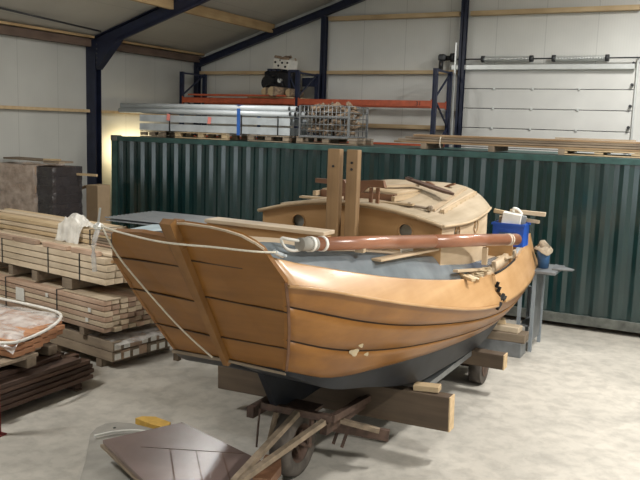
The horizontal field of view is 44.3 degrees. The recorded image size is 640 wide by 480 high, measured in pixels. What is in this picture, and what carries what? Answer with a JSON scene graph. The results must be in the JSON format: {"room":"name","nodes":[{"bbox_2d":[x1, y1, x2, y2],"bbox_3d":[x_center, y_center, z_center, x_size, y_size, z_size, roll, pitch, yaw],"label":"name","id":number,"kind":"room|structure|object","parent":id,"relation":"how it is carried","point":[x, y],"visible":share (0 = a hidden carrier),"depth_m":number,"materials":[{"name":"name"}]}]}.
{"room":"shipyard hall","nodes":[
{"label":"shipyard hall","id":0,"kind":"room"},
{"bbox_2d":[0,35,193,223],"bbox_3d":[-8.079,-1.110,10.576,0.100,4.620,21.440,6,9,27],"label":"wall","id":1,"kind":"structure","parent":0,"point":[33,73],"depth_m":15.93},
{"bbox_2d":[0,105,89,111],"bbox_3d":[-5.847,-2.445,14.440,0.100,0.060,4.400,6,9,27],"label":"trim","id":2,"kind":"structure","parent":1,"relation":"attached to","point":[1,106],"depth_m":15.26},
{"bbox_2d":[0,25,90,46],"bbox_3d":[-5.726,-3.816,14.304,0.160,0.150,4.180,6,9,27],"label":"trim","id":3,"kind":"structure","parent":1,"relation":"attached to","point":[4,30],"depth_m":15.01,"materials":[{"name":"wood"}]},
{"bbox_2d":[102,110,195,115],"bbox_3d":[-3.914,-2.916,18.139,0.100,0.060,3.600,6,9,27],"label":"trim","id":4,"kind":"structure","parent":1,"relation":"attached to","point":[103,111],"depth_m":17.40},
{"bbox_2d":[116,44,201,62],"bbox_3d":[-3.839,-4.276,17.915,0.160,0.150,3.620,6,9,27],"label":"trim","id":5,"kind":"structure","parent":1,"relation":"attached to","point":[122,48],"depth_m":18.00,"materials":[{"name":"wood"}]},
{"bbox_2d":[122,41,204,55],"bbox_3d":[-3.729,-4.379,17.844,0.100,0.045,3.620,6,9,27],"label":"trim","id":6,"kind":"structure","parent":1,"relation":"attached to","point":[124,42],"depth_m":17.99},
{"bbox_2d":[0,0,334,55],"bbox_3d":[-0.374,-3.998,6.182,17.000,2.840,21.440,6,9,27],"label":"ceiling","id":7,"kind":"structure","parent":0,"point":[184,31],"depth_m":16.52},
{"bbox_2d":[0,21,93,37],"bbox_3d":[-5.616,-3.919,14.234,0.100,0.045,4.180,6,9,27],"label":"trim","id":8,"kind":"structure","parent":7,"relation":"attached to","point":[1,22],"depth_m":14.92,"materials":[{"name":"wood"}]},
{"bbox_2d":[0,7,100,31],"bbox_3d":[-4.962,-4.060,14.482,0.036,0.136,2.652,6,9,26],"label":"rod","id":9,"kind":"object","parent":7,"relation":"attached to","point":[6,9],"visible":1,"depth_m":14.41,"materials":[{"name":"metal"}]},
{"bbox_2d":[131,0,173,9],"bbox_3d":[-3.703,-4.330,13.477,0.090,0.200,3.700,6,9,27],"label":"beam","id":10,"kind":"structure","parent":7,"relation":"attached to","point":[167,4],"depth_m":14.77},
{"bbox_2d":[184,5,274,32],"bbox_3d":[-1.936,-4.760,16.859,0.090,0.200,3.620,6,9,27],"label":"trim","id":11,"kind":"structure","parent":7,"relation":"attached to","point":[202,11],"depth_m":16.83,"materials":[{"name":"wood"}]},
{"bbox_2d":[0,303,639,479],"bbox_3d":[-0.571,2.076,7.058,17.600,0.200,22.040,6,9,27],"label":"floor","id":12,"kind":"structure","parent":0,"point":[568,408],"depth_m":8.03,"materials":[{"name":"concrete"}]},
{"bbox_2d":[0,157,64,212],"bbox_3d":[-5.365,-0.411,14.671,0.981,2.242,0.730,6,9,27],"label":"stack","id":13,"kind":"object","parent":12,"relation":"on","point":[18,182],"visible":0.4,"depth_m":14.28,"materials":[{"name":"brown wood"}]},
{"bbox_2d":[36,160,82,216],"bbox_3d":[-4.742,-0.334,14.356,0.414,2.218,0.730,6,9,27],"label":"stack","id":14,"kind":"object","parent":12,"relation":"on","point":[59,187],"visible":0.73,"depth_m":14.04,"materials":[{"name":"brown wood"}]},
{"bbox_2d":[38,382,81,398],"bbox_3d":[-3.685,1.690,7.989,1.150,0.100,2.290,6,9,27],"label":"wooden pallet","id":15,"kind":"object","parent":12,"relation":"on","point":[76,387],"visible":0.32,"depth_m":8.69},
{"bbox_2d":[0,351,93,411],"bbox_3d":[-3.593,1.482,7.994,1.131,0.304,2.642,6,9,27],"label":"pile","id":16,"kind":"object","parent":15,"relation":"on","point":[53,373],"visible":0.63,"depth_m":8.24,"materials":[{"name":"wood"}]},
{"bbox_2d":[9,356,35,367],"bbox_3d":[-3.482,1.219,8.357,1.100,0.100,0.130,6,9,24],"label":"bearer","id":17,"kind":"object","parent":16,"relation":"on","point":[29,362],"visible":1,"depth_m":8.12,"materials":[{"name":"brown wood"}]},
{"bbox_2d":[0,352,37,366],"bbox_3d":[-3.378,1.274,7.577,0.140,0.035,1.550,6,9,28],"label":"plank","id":18,"kind":"object","parent":17,"relation":"on","point":[5,361],"visible":0.76,"depth_m":7.99,"materials":[{"name":"brown wood"}]},
{"bbox_2d":[33,343,56,355],"bbox_3d":[-3.395,1.159,8.792,1.050,0.100,0.130,6,9,24],"label":"bearer","id":19,"kind":"object","parent":16,"relation":"on","point":[48,349],"visible":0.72,"depth_m":8.56,"materials":[{"name":"brown wood"}]},
{"bbox_3d":[-3.741,1.207,7.957,0.224,0.035,2.104,6,9,27],"label":"plank","id":20,"kind":"object","parent":19,"relation":"on","visible":0},
{"bbox_2d":[0,297,64,357],"bbox_3d":[-3.809,0.908,8.825,2.279,0.273,1.133,6,9,27],"label":"wrapped bundle","id":21,"kind":"object","parent":20,"relation":"on","point":[21,332],"visible":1,"depth_m":8.52,"materials":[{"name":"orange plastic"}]},
{"bbox_2d":[82,184,109,223],"bbox_3d":[-4.572,-0.294,15.854,0.552,1.723,0.380,6,9,27],"label":"cardboard box","id":22,"kind":"object","parent":12,"relation":"on","point":[97,195],"visible":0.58,"depth_m":15.61,"materials":[{"name":"cardboard"}]},
{"bbox_2d":[80,422,151,479],"bbox_3d":[-1.587,1.910,6.859,0.924,0.082,1.778,0,8,-11],"label":"board","id":23,"kind":"object","parent":12,"relation":"on","point":[99,465],"depth_m":6.88,"materials":[{"name":"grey plastic"}]},
{"bbox_3d":[-1.493,1.858,6.751,0.354,0.130,0.209,6,9,27],"label":"block","id":24,"kind":"object","parent":23,"relation":"on","visible":0},
{"bbox_2d":[100,422,260,479],"bbox_3d":[-1.040,1.863,6.496,0.955,0.212,1.498,-5,11,-40],"label":"panel","id":25,"kind":"object","parent":24,"relation":"on","point":[178,451],"visible":0.94,"depth_m":6.59,"materials":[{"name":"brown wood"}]},
{"bbox_2d":[96,346,169,366],"bbox_3d":[-2.364,1.441,10.009,0.100,0.100,1.100,8,10,36],"label":"bearer","id":26,"kind":"object","parent":12,"relation":"on","point":[100,362],"visible":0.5,"depth_m":9.77,"materials":[{"name":"brown wood"}]},
{"bbox_2d":[2,305,170,361],"bbox_3d":[-3.157,1.133,10.604,2.700,0.278,1.137,8,10,36],"label":"bundle","id":27,"kind":"object","parent":26,"relation":"on","point":[111,346],"visible":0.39,"depth_m":9.74,"materials":[{"name":"brown wood"}]},
{"bbox_2d":[79,327,97,334],"bbox_3d":[-2.623,1.070,10.035,0.090,0.090,1.000,8,10,36],"label":"bearer","id":28,"kind":"object","parent":27,"relation":"on","point":[83,331],"visible":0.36,"depth_m":9.65,"materials":[{"name":"brown wood"}]},
{"bbox_3d":[-3.897,0.892,10.986,0.258,0.090,1.001,6,9,27],"label":"bearer","id":29,"kind":"object","parent":27,"relation":"on","visible":0},
{"bbox_2d":[0,266,153,332],"bbox_3d":[-3.592,0.687,10.766,3.460,0.407,1.074,8,10,36],"label":"bundle","id":30,"kind":"object","parent":29,"relation":"on","point":[126,312],"visible":0.55,"depth_m":9.81,"materials":[{"name":"brown wood"}]},
{"bbox_2d":[16,287,23,300],"bbox_3d":[-3.959,0.712,10.363,0.190,0.170,0.006,8,10,36],"label":"paper label","id":31,"kind":"object","parent":30,"relation":"attached to","point":[19,291],"visible":1,"depth_m":10.36,"materials":[{"name":"white paper"}]},
{"bbox_2d":[8,264,33,274],"bbox_3d":[-3.857,0.352,10.953,0.100,0.130,1.000,8,10,36],"label":"bearer","id":32,"kind":"object","parent":30,"relation":"on","point":[13,269],"visible":0.36,"depth_m":10.58,"materials":[{"name":"brown wood"}]},
{"bbox_2d":[0,229,126,285],"bbox_3d":[-3.557,0.146,10.757,3.457,0.343,1.132,8,10,36],"label":"bundle","id":33,"kind":"object","parent":32,"relation":"on","point":[79,266],"visible":0.3,"depth_m":9.83,"materials":[{"name":"brown wood"}]},
{"bbox_2d":[0,232,16,239],"bbox_3d":[-4.282,-0.057,10.642,0.500,0.055,0.080,8,10,36],"label":"lumber piece","id":34,"kind":"object","parent":33,"relation":"on","point":[2,235],"visible":0.83,"depth_m":10.54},
{"bbox_2d":[14,236,39,244],"bbox_3d":[-3.856,0.003,10.324,0.500,0.055,0.080,8,10,38],"label":"lumber piece","id":35,"kind":"object","parent":33,"relation":"on","point":[16,238],"visible":1,"depth_m":10.27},
{"bbox_2d":[0,229,111,252],"bbox_3d":[-3.535,0.014,10.371,2.800,0.030,0.100,8,10,37],"label":"board","id":36,"kind":"object","parent":33,"relation":"on","point":[6,231],"visible":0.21,"depth_m":10.27,"materials":[{"name":"brown wood"}]},
{"bbox_2d":[42,241,70,250],"bbox_3d":[-3.330,0.076,9.931,0.500,0.055,0.080,8,10,36],"label":"lumber piece","id":37,"kind":"object","parent":33,"relation":"on","point":[45,244],"visible":0.92,"depth_m":9.88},
{"bbox_2d":[1,232,111,256],"bbox_3d":[-3.570,0.031,10.248,2.800,0.030,0.100,8,10,37],"label":"board","id":38,"kind":"object","parent":33,"relation":"on","point":[104,253],"visible":0.41,"depth_m":9.97,"materials":[{"name":"brown wood"}]},
{"bbox_2d":[3,229,111,249],"bbox_3d":[-3.384,0.014,10.407,2.800,0.030,0.100,8,10,37],"label":"board","id":39,"kind":"object","parent":33,"relation":"on","point":[49,237],"visible":0.24,"depth_m":10.58,"materials":[{"name":"brown wood"}]},
{"bbox_2d":[0,208,127,244],"bbox_3d":[-3.837,-0.214,11.073,2.895,0.197,0.612,8,10,36],"label":"bundle","id":40,"kind":"object","parent":39,"relation":"on","point":[14,219],"visible":0.55,"depth_m":10.89,"materials":[{"name":"brown wood"}]},
{"bbox_2d":[55,213,95,243],"bbox_3d":[-3.186,-0.151,10.361,0.522,0.426,0.406,8,10,36],"label":"plastic sheet","id":41,"kind":"object","parent":40,"relation":"on","point":[69,229],"visible":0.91,"depth_m":10.22,"materials":[{"name":"white"}]},
{"bbox_2d":[93,229,115,248],"bbox_3d":[-2.491,-0.006,9.954,0.718,0.191,0.417,8,10,36],"label":"bundle","id":42,"kind":"object","parent":39,"relation":"on","point":[100,239],"visible":0.26,"depth_m":9.90,"materials":[{"name":"brown wood"}]},
{"bbox_2d":[71,247,101,256],"bbox_3d":[-2.853,0.143,9.575,0.500,0.055,0.080,8,10,36],"label":"lumber piece","id":43,"kind":"object","parent":33,"relation":"on","point":[73,249],"visible":1,"depth_m":9.53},
{"bbox_2d":[32,269,63,280],"bbox_3d":[-3.419,0.413,10.626,0.120,0.130,1.000,8,10,36],"label":"bearer","id":44,"kind":"object","parent":30,"relation":"on","point":[37,275],"visible":0.36,"depth_m":10.26,"materials":[{"name":"brown wood"}]},
{"bbox_2d":[62,276,99,288],"bbox_3d":[-2.861,0.491,10.210,0.200,0.130,1.000,8,10,36],"label":"bearer","id":45,"kind":"object","parent":30,"relation":"on","point":[70,283],"visible":0.36,"depth_m":9.83,"materials":[{"name":"brown wood"}]},
{"bbox_2d":[63,288,120,300],"bbox_3d":[-2.808,0.663,9.659,0.850,0.018,0.220,8,10,36],"label":"board","id":46,"kind":"object","parent":30,"relation":"on","point":[81,291],"visible":0.82,"depth_m":9.60,"materials":[{"name":"brown wood"}]},
{"bbox_2d":[86,0,209,184],"bbox_3d":[2.712,-2.409,12.573,17.000,7.310,0.203,6,9,27],"label":"frame","id":47,"kind":"object","parent":12,"relation":"on","point":[105,44],"visible":0.86,"depth_m":16.16,"materials":[{"name":"blue paint"}]},
{"bbox_2d":[135,416,170,428],"bbox_3d":[-1.614,1.814,7.732,0.430,0.060,0.162,8,10,37],"label":"foam piece","id":48,"kind":"object","parent":12,"relation":"on","point":[152,422],"visible":0.7,"depth_m":7.73,"materials":[{"name":"plastic"}]},
{"bbox_2d":[173,353,180,360],"bbox_3d":[-1.628,0.644,10.108,0.080,1.695,0.900,6,9,27],"label":"trestle","id":49,"kind":"object","parent":12,"relation":"on","point":[176,357],"visible":0.12,"depth_m":9.90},
{"bbox_2d":[105,211,261,224],"bbox_3d":[-1.358,-0.198,9.854,2.650,0.060,0.950,6,9,27],"label":"sheets","id":50,"kind":"object","parent":49,"relation":"on","point":[150,217],"visible":0.39,"depth_m":10.12,"materials":[{"name":"grey metal"}]},
{"bbox_2d":[253,455,280,479],"bbox_3d":[-0.396,1.945,6.291,0.184,0.290,0.444,3,8,9],"label":"wedge","id":51,"kind":"object","parent":12,"relation":"on","point":[273,471],"visible":0.64,"depth_m":6.19,"materials":[{"name":"brown wood"}]},
{"bbox_2d":[179,68,452,146],"bbox_3d":[-0.325,-1.665,17.632,6.312,4.200,0.980,6,9,27],"label":"rack","id":52,"kind":"object","parent":12,"relation":"on","point":[433,104],"visible":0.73,"depth_m":16.91,"materials":[{"name":"metal"}]},
{"bbox_2d":[188,94,287,96],"bbox_3d":[-1.834,-3.267,17.745,2.600,0.035,0.330,6,9,27],"label":"frame","id":53,"kind":"object","parent":52,"relation":"on","point":[239,95],"visible":0.94,"depth_m":17.64,"materials":[{"name":"orange paint"}]},
{"bbox_2d":[247,96,294,98],"bbox_3d":[-1.049,-3.161,17.428,1.200,0.030,0.200,6,9,27],"label":"plank","id":54,"kind":"object","parent":52,"relation":"on","point":[247,96],"visible":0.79,"depth_m":17.35,"materials":[{"name":"brown wood"}]},
{"bbox_2d":[268,86,288,96],"bbox_3d":[-0.886,-3.258,17.267,0.205,0.210,0.582,8,10,37],"label":"log","id":55,"kind":"object","parent":54,"relation":"on","point":[272,91],"visible":0.86,"depth_m":17.08,"materials":[{"name":"brown wood"}]},
{"bbox_2d":[285,88,303,97],"bbox_3d":[-0.562,-3.236,17.291,0.176,0.180,0.410,9,11,42],"label":"log","id":56,"kind":"object","parent":54,"relation":"on","point":[289,92],"visible":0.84,"depth_m":17.17,"materials":[{"name":"brown wood"}]},
{"bbox_2d":[302,78,316,86],"bbox_3d":[-0.243,-3.580,17.817,0.350,0.200,0.040,6,9,27],"label":"board","id":57,"kind":"object","parent":52,"relation":"attached to","point":[305,81],"visible":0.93,"depth_m":17.80,"materials":[{"name":"blue paint"}]},
{"bbox_3d":[-0.911,-3.194,17.692,1.200,0.030,0.200,6,9,27],"label":"plank","id":58,"kind":"object","parent":52,"relation":"on","visible":0},
{"bbox_2d":[261,69,300,88],"bbox_3d":[-0.802,-3.533,17.720,0.945,0.640,0.595,6,9,27],"label":"engine","id":59,"kind":"object","parent":58,"relation":"on","point":[272,77],"visible":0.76,"depth_m":17.56,"materials":[{"name":"black metal"}]},
{"bbox_2d":[273,59,297,69],"bbox_3d":[-0.787,-3.932,17.611,0.477,0.253,0.344,8,10,38],"label":"box","id":60,"kind":"object","parent":59,"relation":"on","point":[283,64],"visible":0.99,"depth_m":17.48,"materials":[{"name":"paint"}]},
{"bbox_2d":[193,0,468,147],"bbox_3d":[4.405,-2.757,15.787,16.965,7.190,0.120,6,9,27],"label":"frame","id":61,"kind":"object","parent":12,"relation":"on","point":[323,13],"visible":0.44,"depth_m":17.80,"materials":[{"name":"blue paint"}]},
{"bbox_2d":[230,347,488,479],"bbox_3d":[0.409,1.507,8.214,1.728,0.660,5.096,6,9,27],"label":"trailer","id":62,"kind":"object","parent":12,"relation":"on","point":[291,438],"visible":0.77,"depth_m":6.63,"materials":[{"name":"wood"}]},
{"bbox_2d":[111,179,537,405],"bbox_3d":[0.655,0.387,8.443,2.662,1.947,7.364,6,9,27],"label":"wooden boat","id":63,"kind":"object","parent":62,"relation":"on","point":[305,322],"visible":0.81,"depth_m":5.96,"materials":[{"name":"brown wood"}]},
{"bbox_2d":[91,222,103,271],"bbox_3d":[-1.595,0.048,5.629,0.080,0.358,0.074,6,9,27],"label":"rope","id":64,"kind":"object","parent":63,"relation":"hanging from","point":[97,227],"visible":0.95,"depth_m":5.60,"materials":[{"name":"fabric"}]},
{"bbox_2d":[101,224,212,357],"bbox_3d":[-1.179,0.377,5.710,0.810,0.978,0.064,1,8,-6],"label":"mooring rope","id":65,"kind":"object","parent":63,"relation":"hanging from","point":[103,229],"visible":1,"depth_m":5.71,"materials":[{"name":"fabric"}]},
{"bbox_2d":[100,225,277,252],"bbox_3d":[-0.958,0.005,5.199,1.394,0.079,0.255,5,9,22],"label":"rope","id":66,"kind":"object","parent":63,"relation":"attached to","point":[120,232],"visible":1,"depth_m":5.03,"materials":[{"name":"fabric"}]},
{"bbox_2d":[281,196,343,203],"bbox_3d":[-0.078,-0.398,7.899,0.654,0.124,0.120,6,9,24],"label":"board","id":67,"kind":"object","parent":63,"relation":"on","point":[342,196],"visible":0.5,"depth_m":7.86,"materials":[{"name":"brown wood"}]},
{"bbox_2d":[325,149,343,236],"bbox_3d":[0.131,-0.351,7.400,0.125,1.010,0.092,6,9,27],"label":"post","id":68,"kind":"object","parent":63,"relation":"on","point":[335,156],"visible":0.72,"depth_m":7.35,"materials":[{"name":"brown wood"}]},
{"bbox_2d":[315,178,386,203],"bbox_3d":[0.294,-0.480,7.683,0.750,0.245,0.050,6,9,27],"label":"crutch","id":69,"kind":"object","parent":63,"relation":"on","point":[364,185],"visible":0.54,"depth_m":7.57,"materials":[{"name":"brown wood"}]},
{"bbox_2d":[344,149,361,235],"bbox_3d":[0.299,-0.333,7.314,0.115,1.010,0.092,6,9,27],"label":"post","id":70,"kind":"object","parent":63,"relation":"on","point":[353,166],"visible":0.79,"depth_m":7.27,"materials":[{"name":"brown wood"}]},
{"bbox_2d":[299,195,414,205],"bbox_3d":[0.355,-0.393,7.810,1.202,0.020,0.090,5,9,24],"label":"board","id":71,"kind":"object","parent":63,"relation":"on","point":[302,196],"visible":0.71,"depth_m":7.68,"materials":[{"name":"brown wood"}]},
{"bbox_2d":[280,233,521,251],"bbox_3d":[0.952,0.019,6.864,0.152,0.446,3.907,8,10,36],"label":"wooden spar","id":72,"kind":"object","parent":63,"relation":"on","point":[309,243],"visible":1,"depth_m":6.36,"materials":[{"name":"brown wood"}]},
{"bbox_2d":[386,184,418,187],"bbox_3d":[0.855,-0.580,8.376,0.474,0.022,0.100,-4,10,-37],"label":"board","id":73,"kind":"object","parent":63,"relation":"on","point":[388,185],"visible":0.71,"depth_m":8.36,"materials":[{"name":"brown wood"}]},
{"bbox_2d":[371,248,438,261],"bbox_3d":[0.742,0.120,6.639,0.090,0.066,1.154,7,10,31],"label":"plank","id":74,"kind":"object","parent":63,"relation":"on","point":[427,250],"visible":0.92,"depth_m":6.51,"materials":[{"name":"brown wood"}]},
{"bbox_2d":[402,202,432,210],"bbox_3d":[0.934,-0.322,7.580,0.313,0.070,0.092,4,8,14],"label":"clamp","id":75,"kind":"object","parent":63,"relation":"on","point":[429,208],"visible":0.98,"depth_m":7.56,"materials":[{"name":"brown wood"}]},
{"bbox_2d":[405,176,453,194],"bbox_3d":[1.161,-0.583,8.369,0.100,0.139,0.868,-2,9,-27],"label":"wooden paddle","id":76,"kind":"object","parent":63,"relation":"on","point":[424,184],"visible":1,"depth_m":8.33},
{"bbox_2d":[432,187,467,210],"bbox_3d":[1.365,-0.439,8.235,0.050,0.152,1.386,5,9,23],"label":"batten","id":77,"kind":"object","parent":63,"relation":"on","point":[440,204],"visible":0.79,"depth_m":8.16,"materials":[{"name":"brown wood"}]},
{"bbox_2d":[459,273,475,281],"bbox_3d":[1.367,0.345,7.449,0.060,0.055,0.261,-4,10,-34],"label":"wood offcut","id":78,"kind":"object","parent":63,"relation":"on","point":[464,276],"visible":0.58,"depth_m":7.38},
{"bbox_2d":[453,268,490,272],"bbox_3d":[1.519,0.295,7.760,0.050,0.179,1.202,6,9,27],"label":"plank","id":79,"kind":"object","parent":63,"relation":"on","point":[470,269],"visible":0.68,"depth_m":7.51,"materials":[{"name":"brown wood"}]},
{"bbox_2d":[481,247,487,264],"bbox_3d":[1.641,0.159,7.815,0.050,0.170,0.060,5,9,21],"label":"chock","id":80,"kind":"object","parent":63,"relation":"on","point":[484,261],"visible":1,"depth_m":7.79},
{"bbox_3d":[2.181,0.323,9.598,0.260,0.560,0.280,6,9,27],"label":"box","id":81,"kind":"object","parent":63,"relation":"on","visible":0},
{"bbox_2d":[491,220,530,247],"bbox_3d":[2.301,-0.077,9.484,0.400,0.272,0.310,6,9,27],"label":"plastic crate","id":82,"kind":"object","parent":81,"relation":"on","point":[498,228],"visible":0.7,"depth_m":9.35,"materials":[{"name":"plastic"}]},
{"bbox_2d":[493,208,504,214],"bbox_3d":[2.230,-0.333,9.534,0.243,0.084,0.050,5,9,21],"label":"wood offcut","id":83,"kind":"object","parent":82,"relation":"in","point":[498,211],"visible":0.54,"depth_m":9.53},
{"bbox_2d":[510,209,545,216],"bbox_3d":[2.488,-0.326,9.400,0.421,0.062,0.050,6,9,24],"label":"wood offcut","id":84,"kind":"object","parent":83,"relation":"on","point":[525,212],"visible":0.88,"depth_m":9.36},
{"bbox_2d":[501,211,521,223],"bbox_3d":[2.286,-0.177,9.411,0.254,0.328,0.134,5,9,21],"label":"carton","id":85,"kind":"object","parent":82,"relation":"in","point":[507,217],"visible":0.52,"depth_m":9.34,"materials":[{"name":"cardboard"}]},
{"bbox_2d":[218,366,454,431],"bbox_3d":[0.078,1.474,7.664,2.518,0.376,0.131,6,9,27],"label":"cross beam","id":86,"kind":"structure","parent":62,"relation":"on","point":[400,404],"depth_m":7.32,"materials":[{"name":"brown wood"}]},
{"bbox_2d":[413,382,440,392],"bbox_3d":[0.986,1.353,7.220,0.242,0.066,0.120,5,9,21],"label":"block","id":87,"kind":"object","parent":86,"relation":"on","point":[418,386],"visible":1,"depth_m":7.18,"materials":[{"name":"brown wood"}]},
{"bbox_2d":[463,348,507,369],"bbox_3d":[1.101,1.271,9.409,2.261,0.171,0.151,6,9,27],"label":"cross beam","id":88,"kind":"structure","parent":62,"relation":"on","point":[479,357],"depth_m":8.93,"materials":[{"name":"brown wood"}]},
{"bbox_2d":[422,351,471,382],"bbox_3d":[1.283,1.366,8.162,0.080,0.090,1.751,6,9,27],"label":"side timber","id":89,"kind":"object","parent":88,"relation":"on","point":[442,373],"visible":0.36,"depth_m":8.13,"materials":[{"name":"grey metal"}]},
{"bbox_2d":[111,135,639,332],"bbox_3d":[1.678,-0.380,14.506,12.230,2.678,2.470,6,9,27],"label":"shipping container","id":90,"kind":"object","parent":12,"relation":"on","point":[591,204],"visible":0.61,"depth_m":12.58,"materials":[{"name":"metal"}]},
{"bbox_2d":[140,130,186,136],"bbox_3d":[-3.207,-2.183,16.160,0.600,0.120,0.790,6,9,27],"label":"wooden pallet","id":91,"kind":"object","parent":90,"relation":"on","point":[152,133],"visible":0.84,"depth_m":15.91,"materials":[{"name":"brown wood"}]},
{"bbox_2d":[175,132,249,139],"bbox_3d":[-2.142,-2.070,15.618,1.250,0.120,0.790,6,9,27],"label":"wooden pallet","id":92,"kind":"object","parent":90,"relation":"on","point":[199,135],"visible":0.91,"depth_m":15.46,"materials":[{"name":"brown wood"}]},
{"bbox_2d":[140,113,308,135],"bbox_3d":[-1.943,-2.290,15.542,3.520,0.369,0.780,6,9,27],"label":"bundle","id":93,"kind":"object","parent":92,"relation":"on","point":[277,121],"visible":0.91,"depth_m":15.08,"materials":[{"name":"metal"}]},
{"bbox_2d":[118,103,306,117],"bbox_3d":[-2.114,-2.580,15.617,4.178,0.204,0.841,6,9,27],"label":"bundle","id":94,"kind":"object","parent":93,"relation":"on","point":[143,108],"visible":0.88,"depth_m":15.17,"materials":[{"name":"metal"}]},
{"bbox_2d":[237,108,260,137],"bbox_3d":[-1.378,-2.283,15.194,0.070,0.630,0.745,6,9,27],"label":"strap","id":95,"kind":"object","parent":93,"relation":"attached to","point":[238,110],"visible":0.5,"depth_m":14.88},
{"bbox_2d":[247,135,296,142],"bbox_3d":[-0.785,-1.927,14.926,0.900,0.120,0.790,6,9,27],"label":"wooden pallet","id":96,"kind":"object","parent":90,"relation":"on","point":[262,138],"visible":0.79,"depth_m":14.73,"materials":[{"name":"brown wood"}]},
{"bbox_2d":[296,136,373,145],"bbox_3d":[0.276,-1.823,14.442,1.200,0.120,0.790,6,9,27],"label":"wooden pallet","id":97,"kind":"object","parent":90,"relation":"on","point":[310,140],"visible":0.94,"depth_m":14.31,"materials":[{"name":"brown wood"}]},
{"bbox_2d":[298,105,368,138],"bbox_3d":[0.253,-2.164,14.414,1.015,0.573,0.830,6,9,27],"label":"wire basket","id":98,"kind":"object","parent":97,"relation":"on","point":[328,117],"visible":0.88,"depth_m":14.11,"materials":[{"name":"grey metal"}]},
{"bbox_2d":[307,101,361,135],"bbox_3d":[0.253,-2.205,14.411,0.910,0.674,0.746,6,9,27],"label":"firewood","id":99,"kind":"object","parent":98,"relation":"in","point":[334,128],"visible":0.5,"depth_m":14.22,"materials":[{"name":"brown wood"}]},
{"bbox_2d":[420,143,443,148],"bbox_3d":[1.938,-1.626,13.541,0.100,0.093,0.900,6,9,27],"label":"bearer","id":100,"kind":"object","parent":90,"relation":"on","point":[423,145],"visible":0.79,"depth_m":13.31,"materials":[{"name":"brown wood"}]},
{"bbox_2d":[488,146,507,151],"bbox_3d":[2.959,-1.518,13.022,0.100,0.093,0.900,6,9,27],"label":"bearer","id":101,"kind":"object","parent":90,"relation":"on","point":[490,148],"visible":0.79,"depth_m":12.74,"materials":[{"name":"brown wood"}]},
{"bbox_2d":[565,149,639,157],"bbox_3d":[4.422,-1.358,12.277,1.200,0.085,0.890,6,9,27],"label":"wooden pallet","id":102,"kind":"object","parent":90,"relation":"on","point":[596,152],"visible":0.77,"depth_m":11.95,"materials":[{"name":"brown wood"}]},
{"bbox_2d":[394,134,639,151],"bbox_3d":[4.033,-1.522,12.483,5.892,0.149,0.945,6,9,27],"label":"stack","id":103,"kind":"object","parent":102,"relation":"on","point":[627,146],"visible":1,"depth_m":12.42,"materials":[{"name":"brown wood"}]},
{"bbox_2d":[555,137,635,141],"bbox_3d":[4.342,-1.589,12.403,1.202,0.022,0.172,6,9,27],"label":"board","id":104,"kind":"object","parent":103,"relation":"on","point":[555,137],"visible":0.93,"depth_m":12.33,"materials":[{"name":"brown wood"}]},
{"bbox_2d":[477,339,525,357],"bbox_3d":[2.393,1.431,10.798,0.800,0.200,0.300,6,9,27],"label":"block","id":105,"kind":"object","parent":12,"relation":"on","point":[516,350],"visible":0.4,"depth_m":10.59,"materials":[{"name":"grey concrete"}]},
{"bbox_2d":[486,330,528,343],"bbox_3d":[2.407,1.276,10.748,0.840,0.120,0.260,6,9,25],"label":"block","id":106,"kind":"object","parent":105,"relation":"on","point":[522,337],"visible":0.56,"depth_m":10.56,"materials":[{"name":"brown wood"}]},
{"bbox_2d":[493,323,522,333],"bbox_3d":[2.402,1.173,10.760,0.700,0.080,0.200,7,9,30],"label":"block","id":107,"kind":"object","parent":106,"relation":"on","point":[508,327],"visible":0.48,"depth_m":10.60,"materials":[{"name":"brown wood"}]},
{"bbox_2d":[516,264,573,351],"bbox_3d":[3.171,0.933,10.952,0.692,1.190,0.700,6,9,27],"label":"bench","id":108,"kind":"object","parent":12,"relation":"on","point":[532,323],"visible":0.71,"depth_m":10.90,"materials":[{"name":"metal"}]},
{"bbox_2d":[534,240,552,268],"bbox_3d":[3.080,0.193,10.849,0.234,0.394,0.222,-4,10,-35],"label":"plastic tub","id":109,"kind":"object","parent":108,"relation":"on","point":[543,250],"visible":1,"depth_m":10.78,"materials":[{"name":"blue plastic"}]},
{"bbox_2d":[201,0,639,154],"bbox_3d":[4.508,-2.886,16.001,17.000,7.390,0.100,6,9,27],"label":"wall","id":110,"kind":"structure","parent":0,"point":[392,44],"depth_m":17.12,"materials":[{"name":"metal"}]},
{"bbox_2d":[200,71,318,74],"bbox_3d":[-1.454,-4.004,18.804,3.380,0.075,0.160,6,9,27],"label":"trim","id":111,"kind":"structure","parent":110,"relation":"attached to","point":[201,72],"depth_m":19.01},
{"bbox_2d":[327,70,457,74],"bbox_3d":[1.545,-3.687,17.277,3.060,0.075,0.160,6,9,27],"label":"trim","id":112,"kind":"structure","parent":110,"relation":"attached to","point":[365,71],"depth_m":17.22,"materials":[{"name":"wood"}]},
{"bbox_2d":[328,11,460,21],"bbox_3d":[1.583,-4.864,17.107,3.060,0.090,0.160,6,9,27],"label":"trim","id":113,"kind":"structure","parent":110,"relation":"attached to","point":[433,14],"depth_m":17.01,"materials":[{"name":"wood"}]},
{"bbox_2d":[354,123,444,129],"bbox_3d":[1.401,-2.541,17.498,3.000,0.090,0.160,6,9,27],"label":"trim","id":114,"kind":"structure","parent":110,"relation":"attached to","point":[399,126],"depth_m":17.22,"materials":[{"name":"metal"}]},
{"bbox_2d":[438,42,639,154],"bbox_3d":[4.527,-1.562,15.904,4.630,4.800,0.340,6,9,27],"label":"door","id":115,"kind":"structure","parent":110,"relation":"in","point":[544,101],"depth_m":15.83,"materials":[{"name":"metal"}]},
{"bbox_2d":[470,4,639,16],"bbox_3d":[4.595,-4.545,15.574,3.270,0.090,0.160,6,9,27],"label":"trim","id":116,"kind":"structure","parent":110,"relation":"attached to","point":[613,8],"depth_m":15.46,"materials":[{"name":"wood"}]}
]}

